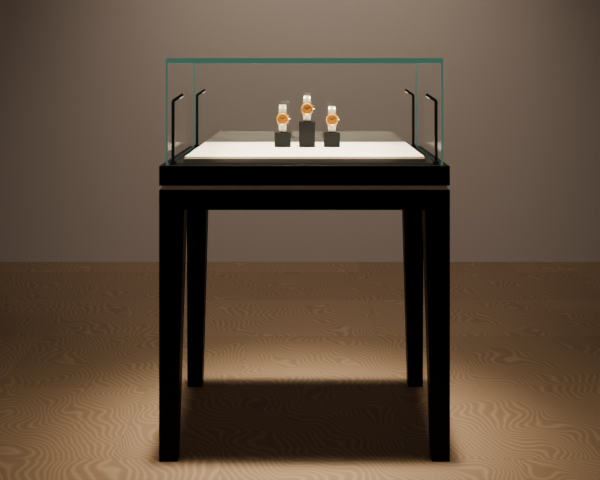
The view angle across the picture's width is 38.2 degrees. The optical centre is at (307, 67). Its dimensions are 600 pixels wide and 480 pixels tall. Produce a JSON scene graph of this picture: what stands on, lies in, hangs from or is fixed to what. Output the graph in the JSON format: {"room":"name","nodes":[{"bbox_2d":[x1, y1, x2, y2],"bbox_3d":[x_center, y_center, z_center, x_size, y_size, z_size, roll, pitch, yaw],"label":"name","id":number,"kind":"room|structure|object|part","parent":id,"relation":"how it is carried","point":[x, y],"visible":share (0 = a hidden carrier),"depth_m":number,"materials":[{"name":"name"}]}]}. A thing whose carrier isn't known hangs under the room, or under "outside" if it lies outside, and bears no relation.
{"room":"jewelry store showroom","nodes":[
{"label":"jewelry store showroom","id":0,"kind":"room"},
{"bbox_2d":[0,0,599,261],"bbox_3d":[-0.011,-1.043,5.340,12.000,4.550,0.120,0,0,0],"label":"wall","id":1,"kind":"structure","parent":0,"point":[83,82],"depth_m":5.28,"materials":[{"name":"paint"}]},
{"bbox_2d":[0,262,599,479],"bbox_3d":[-0.011,1.207,1.940,12.000,0.050,6.680,0,0,0],"label":"floor","id":2,"kind":"structure","parent":0,"point":[305,373],"depth_m":3.32,"materials":[{"name":"brown wood"}]},
{"bbox_2d":[159,188,186,461],"bbox_3d":[-0.409,0.774,2.638,0.075,0.816,0.075,0,0,0],"label":"leg","id":3,"kind":"object","parent":2,"relation":"on","point":[172,214],"visible":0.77,"depth_m":2.60,"materials":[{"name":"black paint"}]},
{"bbox_2d":[184,190,424,209],"bbox_3d":[-0.011,0.396,2.611,0.723,0.060,0.022,0,0,0],"label":"apron","id":4,"kind":"object","parent":3,"relation":"attached to","point":[193,199],"visible":1,"depth_m":2.60,"materials":[{"name":"black paint"}]},
{"bbox_2d":[187,210,207,386],"bbox_3d":[-0.409,0.774,3.228,0.075,0.816,0.075,0,0,0],"label":"leg","id":5,"kind":"object","parent":2,"relation":"on","point":[197,220],"visible":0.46,"depth_m":3.20,"materials":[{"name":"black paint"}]},
{"bbox_2d":[402,210,422,386],"bbox_3d":[0.389,0.774,3.228,0.075,0.816,0.075,0,0,0],"label":"leg","id":6,"kind":"object","parent":2,"relation":"on","point":[411,219],"visible":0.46,"depth_m":3.20,"materials":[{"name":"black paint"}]},
{"bbox_2d":[422,188,449,461],"bbox_3d":[0.389,0.774,2.638,0.075,0.816,0.075,0,0,0],"label":"leg","id":7,"kind":"object","parent":2,"relation":"on","point":[436,214],"visible":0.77,"depth_m":2.60,"materials":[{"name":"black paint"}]},
{"bbox_2d":[159,146,449,185],"bbox_3d":[-0.011,0.324,2.933,0.873,0.059,0.665,0,0,0],"label":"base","id":8,"kind":"object","parent":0,"point":[178,174],"visible":0.71,"depth_m":2.60,"materials":[{"name":"black paint"}]},
{"bbox_2d":[170,93,183,164],"bbox_3d":[-0.400,0.186,2.645,0.041,0.217,0.018,0,0,0],"label":"light post","id":9,"kind":"object","parent":8,"relation":"on","point":[172,162],"visible":1,"depth_m":2.64,"materials":[{"name":"black metal"}]},
{"bbox_2d":[166,63,194,164],"bbox_3d":[-0.426,0.140,2.933,0.006,0.308,0.633,0,0,0],"label":"glass pane","id":10,"kind":"object","parent":8,"relation":"on","point":[166,63],"visible":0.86,"depth_m":2.62,"materials":[{"name":"teal"}]},
{"bbox_2d":[194,89,205,146],"bbox_3d":[-0.400,0.186,3.215,0.041,0.217,0.018,0,0,0],"label":"light post","id":11,"kind":"object","parent":8,"relation":"on","point":[203,90],"visible":0.82,"depth_m":3.21,"materials":[{"name":"black metal"}]},
{"bbox_2d":[162,186,446,189],"bbox_3d":[-0.011,0.359,2.933,0.857,0.013,0.657,0,0,0],"label":"strip","id":12,"kind":"object","parent":8,"relation":"attached to","point":[163,187],"visible":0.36,"depth_m":2.60,"materials":[{"name":"brown metal"}]},
{"bbox_2d":[176,147,432,163],"bbox_3d":[-0.011,0.293,2.942,0.804,0.002,0.585,0,0,0],"label":"plinth","id":13,"kind":"object","parent":8,"relation":"on","point":[181,160],"visible":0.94,"depth_m":2.68,"materials":[{"name":"black wood"}]},
{"bbox_2d":[185,142,423,157],"bbox_3d":[-0.011,0.278,2.968,0.747,0.005,0.533,0,0,0],"label":"tray","id":14,"kind":"object","parent":13,"relation":"on","point":[207,149],"depth_m":2.90,"materials":[{"name":"white fabric"}]},
{"bbox_2d":[184,158,424,161],"bbox_3d":[-0.011,0.286,2.963,0.749,0.011,0.551,0,0,0],"label":"tray trim","id":15,"kind":"object","parent":8,"relation":"on","point":[185,159],"visible":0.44,"depth_m":2.69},
{"bbox_2d":[274,132,290,146],"bbox_3d":[-0.089,0.251,3.048,0.056,0.050,0.056,0,0,0],"label":"block","id":16,"kind":"object","parent":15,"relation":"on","point":[281,139],"visible":0.99,"depth_m":3.02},
{"bbox_2d":[276,105,289,131],"bbox_3d":[-0.086,0.177,3.042,0.048,0.097,0.064,0,0,0],"label":"wristwatch","id":17,"kind":"object","parent":16,"relation":"on","point":[282,118],"visible":1,"depth_m":3.02,"materials":[{"name":"silver metal"}]},
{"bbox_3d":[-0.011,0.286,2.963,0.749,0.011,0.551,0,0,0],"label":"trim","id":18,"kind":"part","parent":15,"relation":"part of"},
{"bbox_2d":[299,121,314,146],"bbox_3d":[-0.004,0.232,3.048,0.056,0.088,0.056,0,0,0],"label":"block","id":19,"kind":"object","parent":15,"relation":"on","point":[306,128],"visible":1,"depth_m":3.02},
{"bbox_2d":[301,95,314,120],"bbox_3d":[-0.001,0.142,3.042,0.048,0.091,0.064,0,0,0],"label":"wristwatch","id":20,"kind":"object","parent":19,"relation":"on","point":[307,108],"visible":1,"depth_m":3.02,"materials":[{"name":"silver metal"}]},
{"bbox_2d":[324,132,339,146],"bbox_3d":[0.084,0.251,3.048,0.056,0.050,0.056,0,0,0],"label":"block","id":21,"kind":"object","parent":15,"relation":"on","point":[331,139],"visible":0.99,"depth_m":3.02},
{"bbox_2d":[326,106,339,131],"bbox_3d":[0.086,0.180,3.042,0.048,0.092,0.064,0,0,0],"label":"wristwatch","id":22,"kind":"object","parent":21,"relation":"on","point":[332,119],"visible":1,"depth_m":3.02,"materials":[{"name":"silver metal"}]},
{"bbox_2d":[405,89,415,146],"bbox_3d":[0.379,0.186,3.215,0.041,0.217,0.018,0,0,0],"label":"light post","id":23,"kind":"object","parent":8,"relation":"on","point":[406,90],"visible":0.91,"depth_m":3.21,"materials":[{"name":"black metal"}]},
{"bbox_2d":[415,64,423,151],"bbox_3d":[0.405,0.140,3.129,0.006,0.307,0.224,0,0,0],"label":"glass","id":24,"kind":"object","parent":8,"relation":"on","point":[415,64],"depth_m":3.25,"materials":[{"name":"teal"}]},
{"bbox_2d":[425,94,438,164],"bbox_3d":[0.379,0.186,2.645,0.041,0.217,0.018,0,0,0],"label":"light post","id":25,"kind":"object","parent":8,"relation":"on","point":[435,162],"visible":1,"depth_m":2.64,"materials":[{"name":"black metal"}]},
{"bbox_2d":[437,63,442,164],"bbox_3d":[0.405,0.139,2.640,0.006,0.306,0.100,0,0,0],"label":"glass","id":26,"kind":"object","parent":8,"relation":"on","point":[441,163],"depth_m":2.62,"materials":[{"name":"teal"}]},
{"bbox_3d":[-0.011,0.140,3.246,0.825,0.308,0.006,0,0,0],"label":"glass","id":27,"kind":"object","parent":8,"relation":"on","visible":0},
{"bbox_2d":[166,58,442,63],"bbox_3d":[-0.011,-0.022,2.933,0.837,0.016,0.633,0,0,0],"label":"glass","id":28,"kind":"object","parent":27,"relation":"on","point":[168,60],"visible":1,"depth_m":2.62,"materials":[{"name":"teal"}]}
]}

